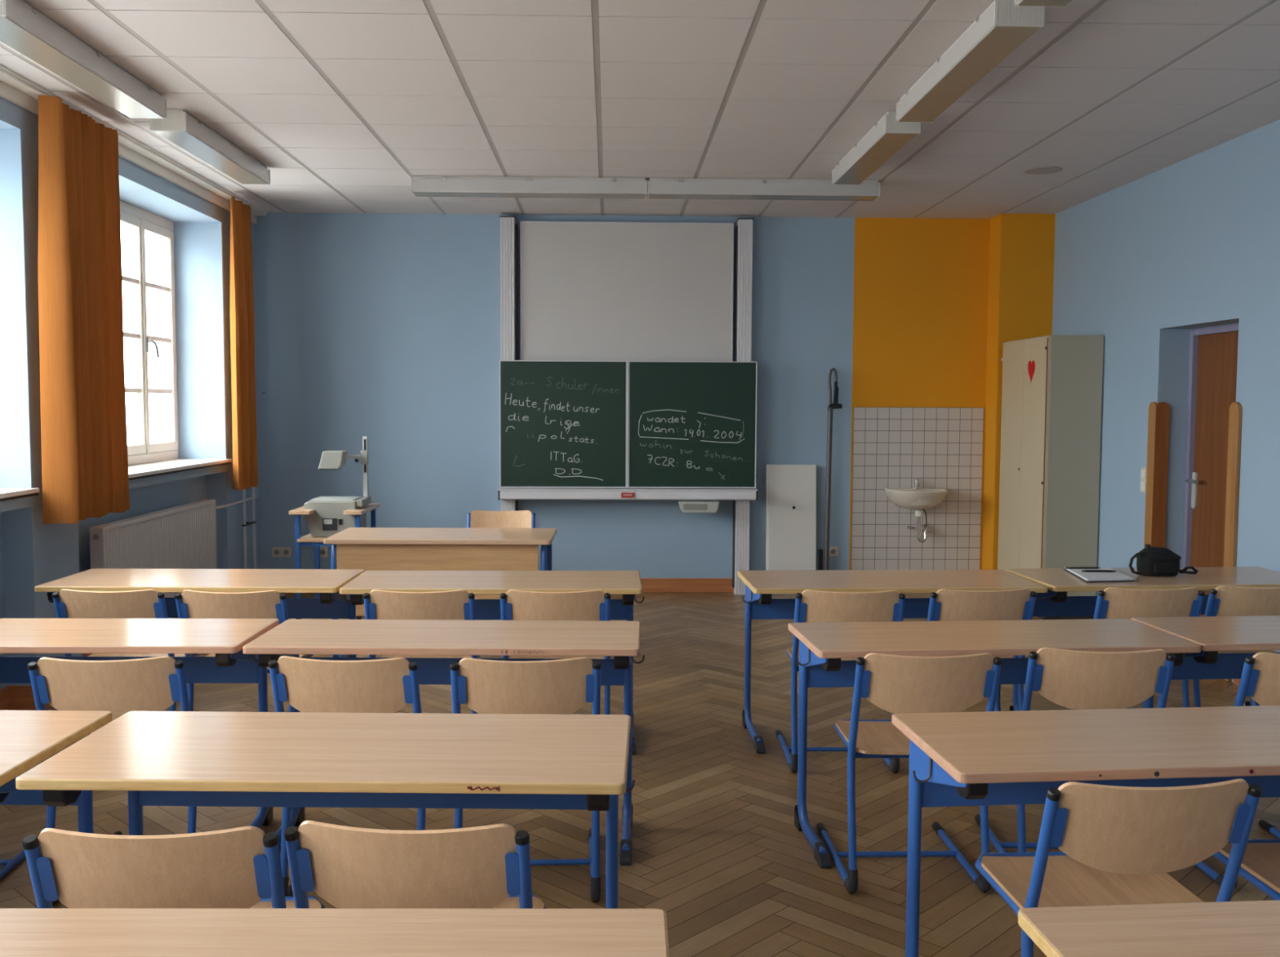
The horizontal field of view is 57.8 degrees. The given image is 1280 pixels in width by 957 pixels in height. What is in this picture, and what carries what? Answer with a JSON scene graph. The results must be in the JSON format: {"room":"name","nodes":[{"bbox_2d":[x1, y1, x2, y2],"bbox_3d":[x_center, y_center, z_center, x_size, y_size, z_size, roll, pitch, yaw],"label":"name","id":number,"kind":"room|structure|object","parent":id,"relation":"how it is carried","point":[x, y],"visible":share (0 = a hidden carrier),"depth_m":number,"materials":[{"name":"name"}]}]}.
{"room":"classroom","nodes":[
{"label":"classroom","id":0,"kind":"room"},
{"bbox_2d":[0,97,260,688],"bbox_3d":[-3.135,-0.216,3.176,0.500,3.165,12.730,0,4,-2],"label":"wall","id":1,"kind":"structure","parent":0,"point":[33,553],"depth_m":6.80,"materials":[{"name":"blue paint"}]},
{"bbox_2d":[0,488,39,501],"bbox_3d":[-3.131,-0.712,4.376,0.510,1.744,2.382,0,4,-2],"label":"window sill","id":2,"kind":"structure","parent":1,"relation":"in","point":[6,494],"depth_m":5.46,"materials":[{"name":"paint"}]},
{"bbox_2d":[0,617,178,710],"bbox_3d":[-2.954,1.244,3.277,0.165,0.140,12.130,0,4,-2],"label":"baseboard","id":3,"kind":"structure","parent":1,"relation":"attached to","point":[11,697],"depth_m":5.67,"materials":[{"name":"brown wood"}]},
{"bbox_2d":[0,64,266,223],"bbox_3d":[-2.824,-1.649,3.089,0.110,0.089,12.090,0,4,-2],"label":"rail","id":4,"kind":"object","parent":1,"relation":"attached to","point":[15,88],"visible":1,"depth_m":6.86,"materials":[{"name":"white metal"}]},
{"bbox_2d":[37,95,129,524],"bbox_3d":[-2.826,-0.821,5.957,0.151,2.047,0.802,0,4,-2],"label":"curtain","id":5,"kind":"object","parent":4,"relation":"hanging from","point":[84,437],"visible":1,"depth_m":5.82,"materials":[{"name":"orange fabric"}]},
{"bbox_2d":[230,195,257,490],"bbox_3d":[-2.886,-0.963,8.437,0.102,2.072,0.515,0,4,-2],"label":"curtain","id":6,"kind":"object","parent":4,"relation":"hanging from","point":[245,461],"visible":1,"depth_m":8.35,"materials":[{"name":"orange fabric"}]},
{"bbox_2d":[89,498,217,597],"bbox_3d":[-3.060,0.554,7.346,0.158,0.700,1.906,0,4,-2],"label":"panel radiator","id":7,"kind":"object","parent":1,"relation":"attached to","point":[183,536],"visible":0.54,"depth_m":7.23,"materials":[{"name":"metal"}]},
{"bbox_2d":[90,498,215,531],"bbox_3d":[-3.016,0.221,7.298,0.075,0.030,1.820,0,4,-2],"label":"grille","id":8,"kind":"object","parent":7,"relation":"attached to","point":[140,521],"depth_m":7.15,"materials":[{"name":"metal"}]},
{"bbox_2d":[120,200,231,479],"bbox_3d":[-3.207,-0.900,7.234,0.510,1.744,2.382,0,4,-2],"label":"window","id":9,"kind":"structure","parent":1,"relation":"in","point":[146,459],"depth_m":7.82,"materials":[{"name":"paint"}]},
{"bbox_2d":[215,486,256,568],"bbox_3d":[-3.001,-0.498,8.606,0.075,2.915,0.749,0,4,1],"label":"pipes","id":10,"kind":"object","parent":1,"relation":"attached to","point":[244,500],"visible":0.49,"depth_m":8.79,"materials":[{"name":"blue metal"}]},
{"bbox_2d":[0,0,1279,218],"bbox_3d":[0.255,-1.756,3.164,6.870,0.140,12.530,0,4,-2],"label":"ceiling","id":11,"kind":"structure","parent":0,"point":[343,102],"depth_m":5.51,"materials":[{"name":"tile"}]},
{"bbox_2d":[0,0,166,118],"bbox_3d":[-2.375,-1.755,4.889,0.185,0.110,1.514,0,4,-2],"label":"ceiling light","id":12,"kind":"object","parent":11,"relation":"attached to","point":[24,28],"visible":1,"depth_m":4.77,"materials":[{"name":"metal"}]},
{"bbox_2d":[149,109,270,184],"bbox_3d":[-2.416,-1.870,6.619,0.185,0.110,1.474,0,4,-2],"label":"ceiling light","id":13,"kind":"object","parent":11,"relation":"attached to","point":[180,127],"visible":0.94,"depth_m":6.36,"materials":[{"name":"metal"}]},
{"bbox_2d":[185,113,269,183],"bbox_3d":[-2.416,-1.861,6.620,0.178,0.086,1.458,0,4,-2],"label":"diffuser","id":14,"kind":"object","parent":13,"relation":"attached to","point":[202,141],"depth_m":6.58,"materials":[{"name":"plastic"}]},
{"bbox_2d":[410,175,647,199],"bbox_3d":[-0.728,-1.934,7.703,1.549,0.110,0.185,0,4,-2],"label":"ceiling light","id":15,"kind":"object","parent":11,"relation":"attached to","point":[420,185],"visible":1,"depth_m":7.62,"materials":[{"name":"metal"}]},
{"bbox_2d":[646,177,879,200],"bbox_3d":[0.818,-1.930,7.744,1.539,0.110,0.185,0,4,-2],"label":"ceiling light","id":16,"kind":"object","parent":11,"relation":"attached to","point":[657,188],"visible":0.91,"depth_m":7.66,"materials":[{"name":"metal"}]},
{"bbox_2d":[831,111,920,184],"bbox_3d":[1.313,-1.850,6.569,0.185,0.110,1.404,0,4,-2],"label":"ceiling light","id":17,"kind":"object","parent":11,"relation":"attached to","point":[888,135],"visible":0.89,"depth_m":6.33,"materials":[{"name":"metal"}]},
{"bbox_2d":[832,115,885,183],"bbox_3d":[1.313,-1.841,6.570,0.178,0.086,1.388,0,4,-2],"label":"diffuser","id":18,"kind":"object","parent":17,"relation":"attached to","point":[868,155],"depth_m":6.59,"materials":[{"name":"plastic"}]},
{"bbox_2d":[896,0,1044,122],"bbox_3d":[1.356,-1.741,4.924,0.185,0.110,1.454,0,4,-2],"label":"ceiling light","id":19,"kind":"object","parent":11,"relation":"attached to","point":[1002,27],"visible":0.95,"depth_m":4.65,"materials":[{"name":"metal"}]},
{"bbox_2d":[896,2,995,121],"bbox_3d":[1.356,-1.732,4.924,0.178,0.086,1.438,0,4,-2],"label":"diffuser","id":20,"kind":"object","parent":19,"relation":"attached to","point":[972,55],"depth_m":4.88,"materials":[{"name":"plastic"}]},
{"bbox_2d":[1023,165,1062,174],"bbox_3d":[2.545,-1.945,7.328,0.230,0.010,0.230,0,4,-2],"label":"ceiling speaker","id":21,"kind":"object","parent":11,"relation":"attached to","point":[1045,169],"visible":1,"depth_m":7.30},
{"bbox_2d":[1014,0,1071,7],"bbox_3d":[1.401,-1.631,3.258,0.185,0.110,1.484,0,4,-2],"label":"ceiling light","id":22,"kind":"object","parent":11,"relation":"attached to","point":[1051,3],"visible":1,"depth_m":3.97,"materials":[{"name":"metal"}]},
{"bbox_2d":[1015,0,1022,4],"bbox_3d":[1.401,-1.622,3.258,0.178,0.086,1.468,0,4,-2],"label":"diffuser","id":23,"kind":"object","parent":22,"relation":"attached to","point":[1017,2],"depth_m":3.97,"materials":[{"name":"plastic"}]},
{"bbox_2d":[0,592,1279,956],"bbox_3d":[0.286,1.372,3.372,6.680,0.100,12.130,0,4,-2],"label":"floor","id":24,"kind":"structure","parent":0,"point":[717,846],"depth_m":4.27,"materials":[{"name":"brown wood"}]},
{"bbox_2d":[0,835,38,879],"bbox_3d":[-2.268,0.895,3.733,0.451,0.784,0.660,0,4,-5],"label":"chair","id":25,"kind":"object","parent":24,"relation":"on","point":[9,864],"visible":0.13,"depth_m":3.81,"materials":[{"name":"blue metal"}]},
{"bbox_2d":[0,710,112,833],"bbox_3d":[-2.009,0.982,2.753,1.328,0.740,0.545,0,4,1],"label":"school desk","id":26,"kind":"object","parent":24,"relation":"on","point":[28,738],"visible":0.45,"depth_m":2.84,"materials":[{"name":"beige wood"}]},
{"bbox_2d":[27,655,196,904],"bbox_3d":[-1.600,0.897,3.746,0.451,0.784,0.660,0,4,-4],"label":"chair","id":27,"kind":"object","parent":24,"relation":"on","point":[118,686],"visible":0.47,"depth_m":3.44,"materials":[{"name":"brown wood"}]},
{"bbox_2d":[52,588,200,711],"bbox_3d":[-2.136,0.814,4.970,0.451,0.784,0.660,0,4,-1],"label":"chair","id":28,"kind":"object","parent":24,"relation":"on","point":[68,603],"visible":0.43,"depth_m":4.65,"materials":[{"name":"brown wood"}]},
{"bbox_2d":[0,617,279,828],"bbox_3d":[-1.969,0.898,4.037,1.328,0.740,0.490,0,4,-1],"label":"school desk","id":29,"kind":"object","parent":24,"relation":"on","point":[226,638],"visible":0.6,"depth_m":4.07,"materials":[{"name":"brown wood"}]},
{"bbox_2d":[22,826,324,908],"bbox_3d":[-0.883,0.990,2.383,0.451,0.784,0.660,0,4,-2],"label":"chair","id":30,"kind":"object","parent":24,"relation":"on","point":[240,867],"visible":0.77,"depth_m":2.07,"materials":[{"name":"brown wood"}]},
{"bbox_2d":[34,568,364,657],"bbox_3d":[-1.956,0.816,5.270,1.328,0.740,0.545,0,4,-1],"label":"school desk","id":31,"kind":"object","parent":24,"relation":"on","point":[331,603],"visible":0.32,"depth_m":5.21,"materials":[{"name":"brown wood"}]},
{"bbox_2d":[174,589,313,711],"bbox_3d":[-1.637,0.817,4.958,0.451,0.784,0.660,0,4,0],"label":"chair","id":32,"kind":"object","parent":24,"relation":"on","point":[190,604],"visible":0.35,"depth_m":4.64,"materials":[{"name":"brown wood"}]},
{"bbox_2d":[15,711,635,908],"bbox_3d":[-0.676,0.989,2.738,1.328,0.740,0.547,0,4,1],"label":"school desk","id":33,"kind":"object","parent":24,"relation":"on","point":[202,758],"visible":0.97,"depth_m":2.68,"materials":[{"name":"beige wood"}]},
{"bbox_2d":[288,502,379,619],"bbox_3d":[-2.177,0.594,8.322,0.505,0.780,0.620,0,4,-2],"label":"trolley","id":34,"kind":"object","parent":24,"relation":"on","point":[306,540],"visible":0.45,"depth_m":8.04,"materials":[{"name":"brown wood"}]},
{"bbox_2d":[288,506,314,514],"bbox_3d":[-2.353,0.216,8.293,0.150,0.025,0.620,0,4,-2],"label":"shelf","id":35,"kind":"object","parent":34,"relation":"attached to","point":[300,510],"depth_m":7.99,"materials":[{"name":"brown wood"}]},
{"bbox_2d":[297,533,327,542],"bbox_3d":[-2.169,0.411,8.311,0.420,0.022,0.580,0,4,-2],"label":"shelf","id":36,"kind":"object","parent":34,"relation":"attached to","point":[308,538],"depth_m":8.02,"materials":[{"name":"brown wood"}]},
{"bbox_2d":[304,435,370,537],"bbox_3d":[-2.152,0.052,8.272,0.400,0.700,0.370,0,4,-2],"label":"projector","id":37,"kind":"object","parent":34,"relation":"on","point":[328,518],"visible":0.92,"depth_m":8.12,"materials":[{"name":"grey plastic"}]},
{"bbox_2d":[343,502,379,514],"bbox_3d":[-1.988,0.217,8.303,0.130,0.025,0.620,0,4,-2],"label":"shelf","id":38,"kind":"object","parent":34,"relation":"attached to","point":[369,507],"depth_m":8.15,"materials":[{"name":"brown wood"}]},
{"bbox_2d":[0,908,669,956],"bbox_3d":[-0.606,1.065,1.588,1.328,0.740,0.545,0,4,-1],"label":"school desk","id":39,"kind":"object","parent":24,"relation":"on","point":[24,932],"visible":1,"depth_m":1.75,"materials":[{"name":"beige wood"}]},
{"bbox_2d":[268,655,426,896],"bbox_3d":[-0.871,0.899,3.760,0.451,0.784,0.660,0,4,2],"label":"chair","id":40,"kind":"object","parent":24,"relation":"on","point":[308,685],"visible":0.46,"depth_m":3.45,"materials":[{"name":"brown wood"}]},
{"bbox_2d":[283,820,545,908],"bbox_3d":[-0.413,0.990,2.413,0.451,0.784,0.660,0,4,2],"label":"chair","id":41,"kind":"object","parent":24,"relation":"on","point":[485,866],"visible":0.73,"depth_m":2.10,"materials":[{"name":"brown wood"}]},
{"bbox_2d":[363,589,479,713],"bbox_3d":[-0.899,0.818,4.988,0.451,0.784,0.660,0,4,-2],"label":"chair","id":42,"kind":"object","parent":24,"relation":"on","point":[459,604],"visible":0.38,"depth_m":4.67,"materials":[{"name":"brown wood"}]},
{"bbox_2d":[323,527,556,657],"bbox_3d":[-1.165,0.703,6.963,1.300,0.750,0.630,0,4,-1],"label":"desk","id":43,"kind":"object","parent":24,"relation":"on","point":[366,548],"visible":0.45,"depth_m":6.68,"materials":[{"name":"brown wood"}]},
{"bbox_2d":[242,618,644,865],"bbox_3d":[-0.649,0.903,4.037,1.328,0.740,0.491,0,4,0],"label":"school desk","id":44,"kind":"object","parent":24,"relation":"on","point":[619,639],"visible":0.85,"depth_m":3.99,"materials":[{"name":"beige wood"}]},
{"bbox_2d":[339,570,644,754],"bbox_3d":[-0.645,0.823,5.258,1.328,0.740,0.545,0,4,-2],"label":"school desk","id":45,"kind":"object","parent":24,"relation":"on","point":[628,584],"visible":0.53,"depth_m":5.19,"materials":[{"name":"beige wood"}]},
{"bbox_2d":[466,510,535,528],"bbox_3d":[-0.903,0.641,7.342,0.451,0.827,0.660,0,4,-2],"label":"chair","id":46,"kind":"object","parent":24,"relation":"on","point":[476,518],"visible":0.33,"depth_m":7.61,"materials":[{"name":"brown wood"}]},
{"bbox_2d":[499,215,518,511],"bbox_3d":[-1.039,-0.566,9.222,0.129,2.985,0.132,0,4,-2],"label":"rail","id":47,"kind":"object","parent":24,"relation":"on","point":[508,227],"depth_m":9.11,"materials":[{"name":"metal"}]},
{"bbox_2d":[497,360,757,512],"bbox_3d":[-0.091,-0.332,9.098,2.034,1.190,0.180,0,4,-2],"label":"chalkboard","id":48,"kind":"object","parent":47,"relation":"attached to","point":[683,429],"visible":1,"depth_m":9.14,"materials":[{"name":"green ceramic"}]},
{"bbox_2d":[499,490,755,500],"bbox_3d":[-0.093,0.129,9.154,2.010,0.072,0.130,0,4,-2],"label":"chalk tray","id":49,"kind":"object","parent":48,"relation":"on","point":[504,495],"depth_m":9.09,"materials":[{"name":"metal"}]},
{"bbox_2d":[678,500,719,512],"bbox_3d":[0.463,0.222,9.125,0.316,0.085,0.130,0,4,-2],"label":"tray","id":50,"kind":"object","parent":48,"relation":"on","point":[686,506],"depth_m":9.06,"materials":[{"name":"grey plastic"}]},
{"bbox_2d":[449,656,600,902],"bbox_3d":[-0.358,0.901,3.762,0.451,0.784,0.660,0,4,-4],"label":"chair","id":51,"kind":"object","parent":24,"relation":"on","point":[563,686],"visible":0.56,"depth_m":3.46,"materials":[{"name":"brown wood"}]},
{"bbox_2d":[499,589,610,714],"bbox_3d":[-0.351,0.819,5.002,0.451,0.784,0.660,0,4,-2],"label":"chair","id":52,"kind":"object","parent":24,"relation":"on","point":[515,605],"visible":0.48,"depth_m":4.68,"materials":[{"name":"brown wood"}]},
{"bbox_2d":[732,217,753,594],"bbox_3d":[0.819,-0.561,9.271,0.131,2.985,0.132,0,4,-2],"label":"rail","id":53,"kind":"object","parent":24,"relation":"on","point":[744,228],"depth_m":9.18,"materials":[{"name":"metal"}]},
{"bbox_2d":[765,464,816,594],"bbox_3d":[1.213,0.410,9.321,0.400,1.043,0.112,0,4,-2],"label":"panel","id":54,"kind":"object","parent":24,"relation":"on","point":[790,489],"visible":0.74,"depth_m":9.30,"materials":[{"name":"white paint"}]},
{"bbox_2d":[817,367,842,569],"bbox_3d":[1.520,0.026,9.272,0.190,1.821,0.090,-2,5,-33],"label":"pole","id":55,"kind":"object","parent":24,"relation":"on","point":[835,405],"visible":0.77,"depth_m":9.26,"materials":[{"name":"grey metal"}]},
{"bbox_2d":[775,589,905,773],"bbox_3d":[0.853,0.823,5.029,0.451,0.784,0.660,0,4,0],"label":"chair","id":56,"kind":"object","parent":24,"relation":"on","point":[811,606],"visible":0.59,"depth_m":4.72,"materials":[{"name":"brown wood"}]},
{"bbox_2d":[737,569,1047,753],"bbox_3d":[1.124,0.826,5.330,1.328,0.740,0.545,0,4,-3],"label":"school desk","id":57,"kind":"object","parent":24,"relation":"on","point":[760,584],"visible":0.66,"depth_m":5.33,"materials":[{"name":"beige wood"}]},
{"bbox_2d":[816,652,1002,893],"bbox_3d":[0.871,0.901,3.849,0.451,0.784,0.660,0,4,-2],"label":"chair","id":58,"kind":"object","parent":24,"relation":"on","point":[894,683],"visible":0.73,"depth_m":3.57,"materials":[{"name":"brown wood"}]},
{"bbox_2d":[927,587,1036,711],"bbox_3d":[1.386,0.822,5.078,0.451,0.784,0.660,0,4,-5],"label":"chair","id":59,"kind":"object","parent":24,"relation":"on","point":[945,604],"visible":0.39,"depth_m":4.76,"materials":[{"name":"brown wood"}]},
{"bbox_2d":[787,618,1200,868],"bbox_3d":[1.202,0.910,4.067,1.328,0.740,0.490,0,4,-5],"label":"school desk","id":60,"kind":"object","parent":24,"relation":"on","point":[822,645],"visible":0.7,"depth_m":4.03,"materials":[{"name":"beige wood"}]},
{"bbox_2d":[997,334,1103,619],"bbox_3d":[3.028,-0.026,8.650,0.404,2.020,0.950,0,4,-2],"label":"tall cabinet","id":61,"kind":"object","parent":24,"relation":"on","point":[1051,388],"visible":0.75,"depth_m":8.21,"materials":[{"name":"beige laminate"}]},
{"bbox_2d":[974,647,1175,853],"bbox_3d":[1.448,0.898,3.927,0.451,0.784,0.660,0,4,2],"label":"chair","id":62,"kind":"object","parent":24,"relation":"on","point":[1073,679],"visible":0.52,"depth_m":3.62,"materials":[{"name":"brown wood"}]},
{"bbox_2d":[891,705,1279,956],"bbox_3d":[1.314,0.991,2.842,1.328,0.740,0.491,0,4,-5],"label":"school desk","id":63,"kind":"object","parent":24,"relation":"on","point":[989,757],"visible":0.99,"depth_m":2.81,"materials":[{"name":"beige wood"}]},
{"bbox_2d":[974,778,1262,956],"bbox_3d":[1.019,0.980,2.663,0.451,0.784,0.660,0,4,-4],"label":"chair","id":64,"kind":"object","parent":24,"relation":"on","point":[1117,845],"visible":0.83,"depth_m":2.37,"materials":[{"name":"brown wood"}]},
{"bbox_2d":[1004,566,1279,711],"bbox_3d":[2.438,0.824,5.448,1.328,0.740,0.545,0,4,-5],"label":"school desk","id":65,"kind":"object","parent":24,"relation":"on","point":[1058,581],"visible":0.38,"depth_m":5.40,"materials":[{"name":"beige wood"}]},
{"bbox_2d":[1063,566,1134,582],"bbox_3d":[2.133,0.448,5.396,0.225,0.014,0.408,1,4,5],"label":"notebook","id":66,"kind":"object","parent":65,"relation":"on","point":[1117,576],"visible":0.96,"depth_m":5.31,"materials":[{"name":"white paper"}]},
{"bbox_2d":[1065,566,1100,568],"bbox_3d":[2.116,0.427,5.538,0.170,0.008,0.008,0,4,-4],"label":"pencil","id":67,"kind":"object","parent":66,"relation":"on","point":[1072,567],"visible":1,"depth_m":5.54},
{"bbox_2d":[1081,569,1116,572],"bbox_3d":[2.150,0.433,5.430,0.160,0.010,0.010,0,4,2],"label":"ballpoint pen","id":68,"kind":"object","parent":66,"relation":"on","point":[1085,571],"visible":1,"depth_m":5.43,"materials":[{"name":"black plastic"}]},
{"bbox_2d":[1128,543,1198,576],"bbox_3d":[2.447,0.380,5.436,0.354,0.146,0.142,0,4,-6],"label":"camera bag","id":69,"kind":"object","parent":65,"relation":"on","point":[1150,561],"visible":1,"depth_m":5.39,"materials":[{"name":"black fabric"}]},
{"bbox_2d":[1017,899,1279,956],"bbox_3d":[1.263,1.069,1.653,1.328,0.740,0.545,0,4,-5],"label":"school desk","id":70,"kind":"object","parent":24,"relation":"on","point":[1250,928],"visible":1,"depth_m":1.77,"materials":[{"name":"beige wood"}]},
{"bbox_2d":[1093,586,1204,706],"bbox_3d":[2.113,0.821,5.133,0.451,0.784,0.660,0,4,-2],"label":"chair","id":71,"kind":"object","parent":24,"relation":"on","point":[1113,602],"visible":0.44,"depth_m":4.82,"materials":[{"name":"brown wood"}]},
{"bbox_2d":[1130,615,1279,707],"bbox_3d":[2.506,0.906,4.202,1.328,0.740,0.490,0,4,-5],"label":"school desk","id":72,"kind":"object","parent":24,"relation":"on","point":[1214,634],"visible":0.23,"depth_m":4.21,"materials":[{"name":"beige wood"}]},
{"bbox_2d":[1193,585,1279,706],"bbox_3d":[2.595,0.819,5.196,0.451,0.784,0.660,0,4,-4],"label":"chair","id":73,"kind":"object","parent":24,"relation":"on","point":[1224,600],"visible":0.33,"depth_m":4.87,"materials":[{"name":"brown wood"}]},
{"bbox_2d":[1195,652,1279,888],"bbox_3d":[2.072,0.904,3.884,0.451,0.784,0.660,0,4,-2],"label":"chair","id":74,"kind":"object","parent":24,"relation":"on","point":[1260,680],"visible":0.35,"depth_m":3.58,"materials":[{"name":"brown wood"}]},
{"bbox_2d":[1212,838,1279,900],"bbox_3d":[1.629,0.976,2.754,0.451,0.784,0.660,0,4,-4],"label":"chair","id":75,"kind":"object","parent":24,"relation":"on","point":[1260,863],"visible":0.69,"depth_m":2.77,"materials":[{"name":"brown wood"}]},
{"bbox_2d":[253,212,1055,577],"bbox_3d":[0.088,-0.606,9.306,6.470,3.165,0.520,0,4,-2],"label":"wall","id":76,"kind":"structure","parent":0,"point":[384,328],"depth_m":9.29,"materials":[{"name":"blue paint"}]},
{"bbox_2d":[271,546,291,556],"bbox_3d":[-2.877,0.591,9.309,0.152,0.080,0.014,0,4,-2],"label":"wall socket","id":77,"kind":"object","parent":76,"relation":"attached to","point":[276,551],"visible":1,"depth_m":9.30,"materials":[{"name":"plastic"}]},
{"bbox_2d":[320,546,328,556],"bbox_3d":[-2.547,0.592,9.318,0.080,0.080,0.014,0,4,-2],"label":"wall socket","id":78,"kind":"object","parent":76,"relation":"attached to","point":[323,550],"visible":0.72,"depth_m":9.31,"materials":[{"name":"plastic"}]},
{"bbox_2d":[520,221,733,468],"bbox_3d":[-0.106,-1.051,9.220,1.684,1.943,0.030,0,4,-2],"label":"board","id":79,"kind":"object","parent":76,"relation":"attached to","point":[589,291],"visible":0.61,"depth_m":9.18,"materials":[{"name":"white ceramic"}]},
{"bbox_2d":[640,577,733,592],"bbox_3d":[-0.670,0.864,9.382,4.764,0.115,0.022,0,4,-2],"label":"baseboard","id":80,"kind":"structure","parent":76,"relation":"attached to","point":[649,584],"depth_m":9.40,"materials":[{"name":"brown wood"}]},
{"bbox_2d":[829,546,838,555],"bbox_3d":[1.569,0.592,9.427,0.080,0.080,0.014,0,4,-2],"label":"wall socket","id":81,"kind":"object","parent":76,"relation":"attached to","point":[833,550],"visible":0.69,"depth_m":9.42,"materials":[{"name":"plastic"}]},
{"bbox_2d":[884,477,947,542],"bbox_3d":[2.229,0.257,9.217,0.480,0.519,0.400,0,4,-2],"label":"basin","id":82,"kind":"object","parent":76,"relation":"attached to","point":[916,498],"visible":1,"depth_m":9.18,"materials":[{"name":"white ceramic"}]},
{"bbox_2d":[914,477,921,489],"bbox_3d":[2.230,0.041,9.302,0.046,0.099,0.103,0,4,-2],"label":"tap","id":83,"kind":"object","parent":82,"relation":"on","point":[917,485],"depth_m":9.32,"materials":[{"name":"silver metal"}]},
{"bbox_2d":[1052,119,1279,682],"bbox_3d":[3.532,-0.198,3.354,0.300,3.165,12.730,0,4,-2],"label":"wall","id":84,"kind":"structure","parent":0,"point":[1193,242],"depth_m":7.28,"materials":[{"name":"blue paint"}]},
{"bbox_2d":[1140,466,1146,492],"bbox_3d":[3.261,0.010,7.506,0.018,0.160,0.085,0,4,-2],"label":"light switch","id":85,"kind":"object","parent":84,"relation":"attached to","point":[1143,475],"visible":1,"depth_m":7.50,"materials":[{"name":"plastic"}]},
{"bbox_2d":[1143,401,1169,548],"bbox_3d":[3.296,0.289,7.419,0.096,1.555,0.096,0,4,-2],"label":"guard","id":86,"kind":"object","parent":84,"relation":"attached to","point":[1158,421],"visible":0.74,"depth_m":7.36,"materials":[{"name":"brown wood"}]},
{"bbox_2d":[1093,617,1240,685],"bbox_3d":[3.369,1.287,3.308,0.020,0.105,11.850,0,4,-2],"label":"baseboard","id":87,"kind":"structure","parent":84,"relation":"attached to","point":[1236,681],"depth_m":6.37,"materials":[{"name":"brown wood"}]},
{"bbox_2d":[1181,322,1239,616],"bbox_3d":[3.513,0.092,6.927,0.146,2.015,0.920,0,4,-2],"label":"door","id":88,"kind":"structure","parent":84,"relation":"in","point":[1213,349],"depth_m":7.16,"materials":[{"name":"brown wood"}]},
{"bbox_2d":[1223,401,1242,681],"bbox_3d":[3.321,0.353,6.454,0.096,1.555,0.096,0,4,-2],"label":"guard","id":89,"kind":"object","parent":84,"relation":"attached to","point":[1235,409],"visible":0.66,"depth_m":6.41,"materials":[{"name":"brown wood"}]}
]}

